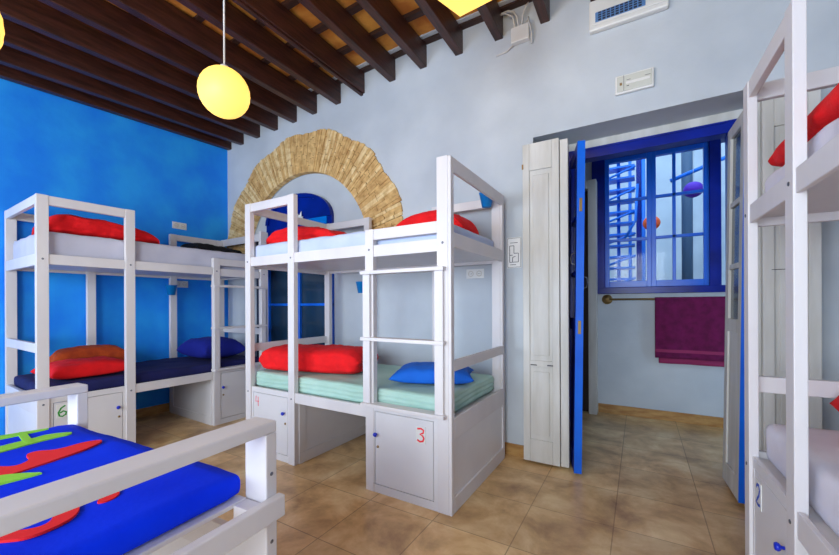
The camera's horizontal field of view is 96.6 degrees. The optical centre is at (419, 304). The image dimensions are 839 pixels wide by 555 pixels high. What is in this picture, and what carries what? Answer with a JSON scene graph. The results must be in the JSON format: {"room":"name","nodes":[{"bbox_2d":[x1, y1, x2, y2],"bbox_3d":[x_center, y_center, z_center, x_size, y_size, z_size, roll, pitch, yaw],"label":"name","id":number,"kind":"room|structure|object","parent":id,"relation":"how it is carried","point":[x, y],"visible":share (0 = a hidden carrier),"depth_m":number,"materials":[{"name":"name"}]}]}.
{"room":"dormitory","nodes":[
{"label":"dormitory","id":0,"kind":"room"},
{"bbox_2d":[0,78,227,434],"bbox_3d":[-4.375,-0.611,2.674,0.250,3.860,6.170,0,0,31],"label":"wall","id":1,"kind":"structure","parent":0,"point":[51,145],"depth_m":4.08,"materials":[{"name":"blue paint"}]},
{"bbox_2d":[136,403,168,417],"bbox_3d":[-4.190,1.268,2.715,0.015,0.100,5.920,0,0,31],"label":"baseboard","id":2,"kind":"structure","parent":1,"relation":"attached to","point":[156,409],"depth_m":4.43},
{"bbox_2d":[172,221,186,229],"bbox_3d":[-3.026,-0.987,4.710,0.012,0.084,0.170,0,0,31],"label":"wall socket","id":3,"kind":"object","parent":1,"relation":"attached to","point":[177,225],"visible":1,"depth_m":4.71,"materials":[{"name":"white plastic"}]},
{"bbox_2d":[177,281,187,287],"bbox_3d":[-3.015,-0.252,4.723,0.012,0.084,0.170,0,0,31],"label":"wall socket","id":4,"kind":"object","parent":1,"relation":"attached to","point":[183,284],"visible":0.77,"depth_m":4.74,"materials":[{"name":"white plastic"}]},
{"bbox_2d":[105,0,532,94],"bbox_3d":[-1.390,-2.362,1.056,6.750,0.564,6.120,0,0,31],"label":"ceiling","id":5,"kind":"structure","parent":0,"point":[412,13],"depth_m":3.37,"materials":[{"name":"wood"}]},
{"bbox_2d":[0,14,4,48],"bbox_3d":[-1.753,-1.677,1.308,0.400,1.639,0.400,0,0,31],"label":"pendant lamp","id":6,"kind":"object","parent":5,"relation":"hanging from","point":[2,31],"visible":1,"depth_m":1.43,"materials":[{"name":"yellow paper"}]},
{"bbox_2d":[0,64,231,149],"bbox_3d":[-4.156,-2.109,2.698,0.075,0.523,5.940,0,0,31],"label":"ceiling beam","id":7,"kind":"structure","parent":5,"relation":"attached to","point":[7,73],"depth_m":3.98,"materials":[{"name":"brown wood"}]},
{"bbox_2d":[0,45,243,144],"bbox_3d":[-3.919,-2.122,2.558,0.075,0.523,5.940,0,0,31],"label":"ceiling beam","id":8,"kind":"structure","parent":5,"relation":"attached to","point":[11,57],"depth_m":3.79,"materials":[{"name":"brown wood"}]},
{"bbox_2d":[3,18,259,137],"bbox_3d":[-3.622,-2.138,2.383,0.075,0.523,5.940,0,0,31],"label":"ceiling beam","id":9,"kind":"structure","parent":5,"relation":"attached to","point":[19,37],"depth_m":3.51,"materials":[{"name":"brown wood"}]},
{"bbox_2d":[0,0,277,130],"bbox_3d":[-3.321,-2.175,2.206,0.075,0.481,5.940,0,0,31],"label":"ceiling beam","id":10,"kind":"structure","parent":5,"relation":"attached to","point":[35,15],"depth_m":3.19,"materials":[{"name":"brown wood"}]},
{"bbox_2d":[38,0,296,122],"bbox_3d":[-3.024,-2.235,2.031,0.075,0.392,5.940,0,0,31],"label":"ceiling beam","id":11,"kind":"structure","parent":5,"relation":"attached to","point":[102,15],"depth_m":3.20,"materials":[{"name":"brown wood"}]},
{"bbox_2d":[107,0,316,114],"bbox_3d":[-2.731,-2.294,1.858,0.075,0.305,5.940,0,0,31],"label":"ceiling beam","id":12,"kind":"structure","parent":5,"relation":"attached to","point":[160,14],"depth_m":3.33,"materials":[{"name":"brown wood"}]},
{"bbox_2d":[197,0,249,118],"bbox_3d":[-1.048,-1.757,2.001,0.254,1.505,0.254,0,0,31],"label":"pendant lamp","id":13,"kind":"object","parent":5,"relation":"hanging from","point":[222,90],"visible":1,"depth_m":1.92,"materials":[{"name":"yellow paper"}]},
{"bbox_2d":[176,0,340,104],"bbox_3d":[-2.412,-2.356,1.670,0.075,0.215,5.940,0,0,31],"label":"ceiling beam","id":14,"kind":"structure","parent":5,"relation":"attached to","point":[238,25],"depth_m":3.36,"materials":[{"name":"brown wood"}]},
{"bbox_2d":[232,0,364,95],"bbox_3d":[-2.119,-2.361,1.498,0.075,0.235,5.940,0,0,31],"label":"ceiling beam","id":15,"kind":"structure","parent":5,"relation":"attached to","point":[271,13],"depth_m":3.31,"materials":[{"name":"brown wood"}]},
{"bbox_2d":[297,0,395,81],"bbox_3d":[-1.775,-2.390,1.295,0.075,0.215,5.940,0,0,31],"label":"ceiling beam","id":16,"kind":"structure","parent":5,"relation":"attached to","point":[330,13],"depth_m":3.27,"materials":[{"name":"brown wood"}]},
{"bbox_2d":[356,0,426,68],"bbox_3d":[-1.459,-2.406,1.109,0.075,0.215,5.940,0,0,31],"label":"ceiling beam","id":17,"kind":"structure","parent":5,"relation":"attached to","point":[386,15],"depth_m":3.22,"materials":[{"name":"brown wood"}]},
{"bbox_2d":[414,0,462,55],"bbox_3d":[-1.131,-2.408,0.915,0.075,0.215,5.940,0,0,31],"label":"ceiling beam","id":18,"kind":"structure","parent":5,"relation":"attached to","point":[438,14],"depth_m":3.15,"materials":[{"name":"brown wood"}]},
{"bbox_2d":[438,0,490,16],"bbox_3d":[0.247,-2.126,1.999,0.428,0.850,0.347,0,0,36],"label":"pendant lamp","id":19,"kind":"object","parent":5,"relation":"hanging from","point":[460,7],"visible":1,"depth_m":2.12,"materials":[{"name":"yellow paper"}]},
{"bbox_2d":[477,0,502,40],"bbox_3d":[-0.803,-2.409,0.722,0.075,0.215,5.940,0,0,31],"label":"ceiling beam","id":20,"kind":"structure","parent":5,"relation":"attached to","point":[490,12],"depth_m":3.07,"materials":[{"name":"brown wood"}]},
{"bbox_2d":[532,0,549,23],"bbox_3d":[-0.466,-2.410,0.524,0.075,0.215,5.940,0,0,31],"label":"ceiling beam","id":21,"kind":"structure","parent":5,"relation":"attached to","point":[542,7],"depth_m":2.96,"materials":[{"name":"brown wood"}]},
{"bbox_2d":[136,411,744,554],"bbox_3d":[-0.960,1.364,1.759,7.150,0.120,8.150,0,0,31],"label":"floor","id":22,"kind":"structure","parent":0,"point":[645,486],"depth_m":2.44,"materials":[{"name":"tile"}]},
{"bbox_2d":[4,193,267,442],"bbox_3d":[-2.796,0.220,3.974,1.044,2.185,2.022,0,0,33],"label":"bunk bed","id":23,"kind":"object","parent":22,"relation":"on","point":[218,396],"visible":0.76,"depth_m":3.40,"materials":[{"name":"white wood"}]},
{"bbox_2d":[13,232,258,271],"bbox_3d":[-2.823,-0.473,3.977,0.888,0.235,1.920,0,0,33],"label":"mattress","id":24,"kind":"object","parent":23,"relation":"on","point":[59,243],"visible":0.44,"depth_m":3.35,"materials":[{"name":"white fabric"}]},
{"bbox_2d":[31,214,159,243],"bbox_3d":[-2.977,-0.687,3.485,0.445,0.191,0.851,0,0,33],"label":"pillow","id":25,"kind":"object","parent":24,"relation":"on","point":[60,223],"visible":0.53,"depth_m":3.27,"materials":[{"name":"red fabric"}]},
{"bbox_2d":[180,243,241,253],"bbox_3d":[-2.552,-0.659,4.587,0.440,0.131,0.569,0,0,30],"label":"blanket","id":26,"kind":"object","parent":24,"relation":"on","point":[187,245],"visible":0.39,"depth_m":4.38,"materials":[{"name":"black fabric"}]},
{"bbox_2d":[14,355,258,391],"bbox_3d":[-2.818,0.696,3.977,0.888,0.108,1.920,0,0,33],"label":"mattress","id":27,"kind":"object","parent":23,"relation":"on","point":[166,368],"visible":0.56,"depth_m":3.67,"materials":[{"name":"blue fabric"}]},
{"bbox_2d":[30,356,123,379],"bbox_3d":[-3.018,0.566,3.368,0.500,0.155,0.600,0,0,30],"label":"pillow","id":28,"kind":"object","parent":27,"relation":"on","point":[99,365],"visible":0.86,"depth_m":3.23,"materials":[{"name":"red fabric"}]},
{"bbox_2d":[49,344,123,362],"bbox_3d":[-3.298,0.529,3.737,0.300,0.236,0.620,0,0,38],"label":"pillow","id":29,"kind":"object","parent":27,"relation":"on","point":[86,351],"visible":0.49,"depth_m":3.65,"materials":[{"name":"orange fabric"}]},
{"bbox_2d":[177,337,244,358],"bbox_3d":[-2.495,0.514,4.482,0.660,0.246,0.500,0,0,33],"label":"pillow","id":30,"kind":"object","parent":27,"relation":"on","point":[193,347],"visible":0.78,"depth_m":4.34,"materials":[{"name":"blue fabric"}]},
{"bbox_2d":[165,285,177,294],"bbox_3d":[-2.961,-0.170,4.454,0.126,0.125,0.126,0,0,-14],"label":"cup","id":31,"kind":"object","parent":23,"relation":"hanging from","point":[171,289],"visible":1,"depth_m":4.42,"materials":[{"name":"blue plastic"}]},
{"bbox_2d":[0,383,284,554],"bbox_3d":[-1.434,0.829,0.503,1.295,0.954,2.026,0,0,27],"label":"bed","id":32,"kind":"object","parent":22,"relation":"on","point":[252,530],"visible":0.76,"depth_m":0.97,"materials":[{"name":"white wood"}]},
{"bbox_2d":[0,424,239,554],"bbox_3d":[-1.451,0.538,0.533,1.119,0.080,1.885,0,0,27],"label":"mattress","id":33,"kind":"object","parent":32,"relation":"on","point":[117,523],"visible":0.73,"depth_m":1.01,"materials":[{"name":"blue fabric"}]},
{"bbox_2d":[245,155,504,515],"bbox_3d":[-0.431,0.194,3.220,2.042,2.215,1.054,0,0,31],"label":"bunk bed","id":34,"kind":"object","parent":22,"relation":"on","point":[436,460],"visible":0.94,"depth_m":2.66,"materials":[{"name":"white wood"}]},
{"bbox_2d":[356,281,362,292],"bbox_3d":[-0.611,-0.180,3.949,0.126,0.125,0.126,0,0,-14],"label":"cup","id":35,"kind":"object","parent":34,"relation":"hanging from","point":[359,284],"visible":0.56,"depth_m":3.90,"materials":[{"name":"blue plastic"}]},
{"bbox_2d":[255,225,493,256],"bbox_3d":[-0.432,-0.459,3.244,1.940,0.157,0.898,0,0,31],"label":"mattress","id":36,"kind":"object","parent":34,"relation":"on","point":[355,238],"visible":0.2,"depth_m":2.86,"materials":[{"name":"white fabric"}]},
{"bbox_2d":[266,226,346,243],"bbox_3d":[-0.981,-0.620,3.404,0.852,0.163,0.380,0,0,28],"label":"pillow","id":37,"kind":"object","parent":36,"relation":"on","point":[304,232],"visible":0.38,"depth_m":3.23,"materials":[{"name":"red fabric"}]},
{"bbox_2d":[395,210,478,234],"bbox_3d":[0.124,-0.649,3.045,0.671,0.211,0.356,0,0,32],"label":"pillow","id":38,"kind":"object","parent":36,"relation":"on","point":[429,216],"visible":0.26,"depth_m":2.90,"materials":[{"name":"red fabric"}]},
{"bbox_2d":[256,364,493,411],"bbox_3d":[-0.427,0.661,3.244,1.940,0.141,0.898,0,0,31],"label":"mattress","id":39,"kind":"object","parent":34,"relation":"on","point":[347,387],"visible":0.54,"depth_m":2.84,"materials":[{"name":"green fabric"}]},
{"bbox_2d":[259,344,378,373],"bbox_3d":[-0.900,0.480,3.363,0.991,0.228,0.486,0,0,18],"label":"pillow","id":40,"kind":"object","parent":39,"relation":"on","point":[315,358],"visible":0.8,"depth_m":3.14,"materials":[{"name":"red fabric"}]},
{"bbox_2d":[389,362,473,383],"bbox_3d":[0.110,0.523,2.867,0.620,0.134,0.440,0,0,8],"label":"pillow","id":41,"kind":"object","parent":39,"relation":"on","point":[413,372],"visible":0.75,"depth_m":2.70,"materials":[{"name":"blue fabric"}]},
{"bbox_2d":[479,192,492,207],"bbox_3d":[0.556,-0.865,3.095,0.126,0.125,0.126,0,0,-14],"label":"cup","id":42,"kind":"object","parent":34,"relation":"hanging from","point":[486,202],"visible":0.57,"depth_m":3.06,"materials":[{"name":"blue plastic"}]},
{"bbox_2d":[743,0,838,554],"bbox_3d":[1.423,0.141,0.608,1.044,2.305,2.022,0,0,29],"label":"bunk bed","id":43,"kind":"object","parent":22,"relation":"on","point":[780,519],"visible":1,"depth_m":1.26,"materials":[{"name":"white wood"}]},
{"bbox_2d":[765,118,838,191],"bbox_3d":[1.445,-0.483,0.607,0.888,0.162,1.920,0,0,29],"label":"mattress","id":44,"kind":"object","parent":43,"relation":"on","point":[831,130],"visible":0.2,"depth_m":1.19,"materials":[{"name":"white fabric"}]},
{"bbox_2d":[768,83,838,166],"bbox_3d":[1.319,-0.626,0.945,0.352,0.125,1.470,0,0,29],"label":"pillow","id":45,"kind":"object","parent":44,"relation":"on","point":[826,111],"visible":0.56,"depth_m":1.20,"materials":[{"name":"red fabric"}]},
{"bbox_2d":[766,424,838,536],"bbox_3d":[1.450,0.600,0.607,0.888,0.172,1.920,0,0,29],"label":"mattress","id":46,"kind":"object","parent":43,"relation":"on","point":[823,444],"visible":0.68,"depth_m":1.25,"materials":[{"name":"white fabric"}]},
{"bbox_2d":[829,396,838,411],"bbox_3d":[1.843,0.373,1.222,0.580,0.268,0.400,0,0,29],"label":"pillow","id":47,"kind":"object","parent":46,"relation":"on","point":[835,403],"visible":1,"depth_m":1.50,"materials":[{"name":"red fabric"}]},
{"bbox_2d":[227,0,838,444],"bbox_3d":[0.205,-0.631,3.800,7.000,3.860,0.420,0,0,31],"label":"wall","id":48,"kind":"structure","parent":0,"point":[479,108],"depth_m":3.19,"materials":[{"name":"white paint"}]},
{"bbox_2d":[254,173,363,356],"bbox_3d":[-1.300,-0.189,4.729,2.300,2.990,0.350,0,0,31],"label":"wall niche","id":49,"kind":"object","parent":48,"relation":"in","point":[348,303],"visible":0.07,"depth_m":4.29,"materials":[{"name":"white paint"}]},
{"bbox_2d":[256,193,334,356],"bbox_3d":[-1.589,-0.173,4.671,1.362,2.360,0.086,0,0,31],"label":"window","id":50,"kind":"structure","parent":49,"relation":"attached to","point":[311,287],"depth_m":4.57,"materials":[{"name":"blue glass"}]},
{"bbox_2d":[256,242,258,356],"bbox_3d":[-2.089,0.049,4.964,0.200,1.920,0.030,0,0,30],"label":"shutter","id":51,"kind":"object","parent":50,"relation":"attached to","point":[257,243],"depth_m":4.99,"materials":[{"name":"white wood"}]},
{"bbox_2d":[227,129,402,253],"bbox_3d":[-1.407,-1.307,4.519,2.997,1.505,0.076,0,0,31],"label":"arch","id":52,"kind":"object","parent":48,"relation":"attached to","point":[353,164],"visible":0.84,"depth_m":4.27,"materials":[{"name":"beige stone"}]},
{"bbox_2d":[466,269,483,278],"bbox_3d":[0.502,-0.274,3.376,0.170,0.084,0.012,0,0,31],"label":"wall socket","id":53,"kind":"object","parent":48,"relation":"attached to","point":[470,273],"visible":1,"depth_m":3.38,"materials":[{"name":"white plastic"}]},
{"bbox_2d":[496,2,531,56],"bbox_3d":[0.787,-2.328,3.171,0.337,0.334,0.067,0,0,31],"label":"junction box","id":54,"kind":"object","parent":48,"relation":"attached to","point":[522,33],"visible":0.94,"depth_m":3.12,"materials":[{"name":"white plastic"}]},
{"bbox_2d":[507,237,521,267],"bbox_3d":[0.810,-0.440,3.196,0.125,0.262,0.010,0,0,31],"label":"evacuation plan","id":55,"kind":"object","parent":48,"relation":"attached to","point":[514,246],"visible":1,"depth_m":3.19,"materials":[{"name":"white paper"}]},
{"bbox_2d":[505,442,523,457],"bbox_3d":[0.131,1.249,3.597,6.535,0.100,0.015,0,0,31],"label":"baseboard","id":56,"kind":"structure","parent":48,"relation":"attached to","point":[510,448],"depth_m":3.19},
{"bbox_2d":[522,138,569,467],"bbox_3d":[1.021,-0.015,3.018,0.354,2.580,0.097,0,0,31],"label":"door","id":57,"kind":"structure","parent":48,"relation":"in","point":[545,164],"depth_m":2.98,"materials":[{"name":"white paint"}]},
{"bbox_2d":[560,317,560,353],"bbox_3d":[1.042,-0.015,3.040,0.320,2.580,0.037,0,0,30],"label":"shutter","id":58,"kind":"object","parent":48,"relation":"attached to","point":[560,317],"depth_m":2.99,"materials":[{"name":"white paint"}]},
{"bbox_2d":[560,138,569,467],"bbox_3d":[1.142,-0.007,2.934,0.060,2.565,0.045,0,0,30],"label":"shutter","id":59,"kind":"object","parent":48,"relation":"attached to","point":[564,143],"depth_m":2.92,"materials":[{"name":"white paint"}]},
{"bbox_2d":[569,140,587,473],"bbox_3d":[1.262,0.025,3.018,0.128,2.500,0.453,1,0,16],"label":"door","id":60,"kind":"structure","parent":48,"relation":"in","point":[577,164],"depth_m":2.81,"materials":[{"name":"blue paint"}]},
{"bbox_2d":[589,0,668,34],"bbox_3d":[1.522,-2.193,2.739,0.510,0.232,0.066,0,0,31],"label":"air conditioner","id":61,"kind":"object","parent":48,"relation":"attached to","point":[604,15],"visible":1,"depth_m":2.75,"materials":[{"name":"white plastic"}]},
{"bbox_2d":[595,0,645,22],"bbox_3d":[1.468,-2.164,2.740,0.325,0.075,0.004,0,0,31],"label":"grille","id":62,"kind":"object","parent":61,"relation":"attached to","point":[622,8],"depth_m":2.74,"materials":[{"name":"blue"}]},
{"bbox_2d":[615,67,653,95],"bbox_3d":[1.568,-1.624,2.728,0.245,0.135,0.040,0,0,31],"label":"emergency light","id":63,"kind":"object","parent":48,"relation":"attached to","point":[643,79],"visible":1,"depth_m":2.71,"materials":[{"name":"white plastic"}]},
{"bbox_2d":[569,119,736,254],"bbox_3d":[1.799,-0.018,3.014,1.210,2.620,0.120,0,0,31],"label":"door frame","id":64,"kind":"structure","parent":48,"relation":"attached to","point":[719,130],"depth_m":2.90,"materials":[{"name":"blue paint"}]},
{"bbox_2d":[569,109,742,151],"bbox_3d":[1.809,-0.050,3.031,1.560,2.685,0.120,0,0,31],"label":"lintel","id":65,"kind":"object","parent":48,"relation":"attached to","point":[734,114],"visible":0.04,"depth_m":2.91,"materials":[{"name":"white paint"}]},
{"bbox_2d":[723,111,744,503],"bbox_3d":[2.142,0.011,2.526,0.037,2.500,0.386,1,0,27],"label":"door","id":66,"kind":"structure","parent":48,"relation":"in","point":[734,409],"depth_m":2.53,"materials":[{"name":"white paint"}]},
{"bbox_2d":[758,102,761,449],"bbox_3d":[2.248,-0.020,2.330,0.290,2.580,0.037,0,0,30],"label":"shutter","id":67,"kind":"object","parent":48,"relation":"attached to","point":[759,103],"depth_m":2.36,"materials":[{"name":"white paint"}]},
{"bbox_2d":[758,89,821,450],"bbox_3d":[2.243,-0.020,2.300,0.310,2.580,0.094,0,0,31],"label":"door","id":68,"kind":"structure","parent":48,"relation":"in","point":[771,113],"depth_m":2.29,"materials":[{"name":"white paint"}]},
{"bbox_2d":[585,162,724,417],"bbox_3d":[2.376,-0.410,4.431,5.600,3.400,0.150,0,0,31],"label":"wall","id":69,"kind":"structure","parent":0,"point":[630,374],"depth_m":4.25,"materials":[{"name":"white paint"}]},
{"bbox_2d":[582,191,588,411],"bbox_3d":[1.734,-0.033,4.688,0.730,2.650,0.060,0,0,31],"label":"door","id":70,"kind":"structure","parent":69,"relation":"in","point":[585,406],"depth_m":4.50,"materials":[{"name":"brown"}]},
{"bbox_2d":[585,179,597,414],"bbox_3d":[1.704,-0.082,4.648,0.920,2.750,0.160,0,0,31],"label":"door frame","id":71,"kind":"structure","parent":69,"relation":"attached to","point":[590,185],"depth_m":4.37,"materials":[{"name":"white paint"}]},
{"bbox_2d":[602,295,654,303],"bbox_3d":[2.758,-0.057,4.071,1.396,0.116,0.085,0,0,31],"label":"towel rail","id":72,"kind":"object","parent":69,"relation":"attached to","point":[606,299],"visible":0.48,"depth_m":4.33,"materials":[{"name":"gold metal"}]},
{"bbox_2d":[655,296,724,366],"bbox_3d":[2.883,0.285,3.962,0.656,0.725,0.073,0,0,31],"label":"towel","id":73,"kind":"object","parent":72,"relation":"hanging from","point":[688,330],"visible":0.95,"depth_m":3.96,"materials":[{"name":"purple fabric"}]},
{"bbox_2d":[592,138,725,293],"bbox_3d":[2.776,-0.937,4.157,1.550,1.630,0.154,0,0,31],"label":"window","id":74,"kind":"structure","parent":69,"relation":"in","point":[711,281],"depth_m":4.12,"materials":[{"name":"blue paint"}]},
{"bbox_2d":[598,403,723,427],"bbox_3d":[3.406,1.233,3.733,2.930,0.105,0.015,0,0,31],"label":"baseboard","id":75,"kind":"structure","parent":69,"relation":"attached to","point":[704,420],"depth_m":4.14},
{"bbox_2d":[609,143,725,284],"bbox_3d":[3.724,-1.956,6.337,6.400,6.520,4.490,0,0,31],"label":"wall","id":76,"kind":"structure","parent":0,"point":[663,163],"depth_m":7.84,"materials":[{"name":"white paint"}]},
{"bbox_3d":[3.433,-4.115,5.859,6.000,0.010,0.012,0,0,31],"label":"wire","id":77,"kind":"object","parent":76,"relation":"attached to","visible":0},
{"bbox_2d":[643,217,660,228],"bbox_3d":[3.476,-2.612,5.606,0.230,3.006,0.230,0,0,31],"label":"paper lantern","id":78,"kind":"object","parent":77,"relation":"hanging from","point":[658,221],"visible":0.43,"depth_m":5.55,"materials":[{"name":"orange paper"}]},
{"bbox_2d":[683,164,702,197],"bbox_3d":[4.033,-2.845,5.509,0.250,2.545,0.250,0,0,31],"label":"paper lantern","id":79,"kind":"object","parent":77,"relation":"hanging from","point":[694,185],"visible":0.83,"depth_m":5.44,"materials":[{"name":"purple paper"}]},
{"bbox_3d":[3.736,1.364,6.333,6.400,0.120,4.500,0,0,31],"label":"floor","id":80,"kind":"structure","parent":0,"visible":0},
{"bbox_2d":[609,156,724,280],"bbox_3d":[4.030,-0.808,6.096,1.856,4.220,0.856,0,0,31],"label":"staircase","id":81,"kind":"structure","parent":80,"relation":"on","point":[639,211],"depth_m":6.09,"materials":[{"name":"blue metal"}]},
{"bbox_2d":[681,151,692,278],"bbox_3d":[4.267,-1.459,5.955,0.150,5.520,0.150,0,0,31],"label":"drain pipe","id":82,"kind":"object","parent":80,"relation":"on","point":[686,157],"visible":0.32,"depth_m":5.90,"materials":[{"name":"blue"}]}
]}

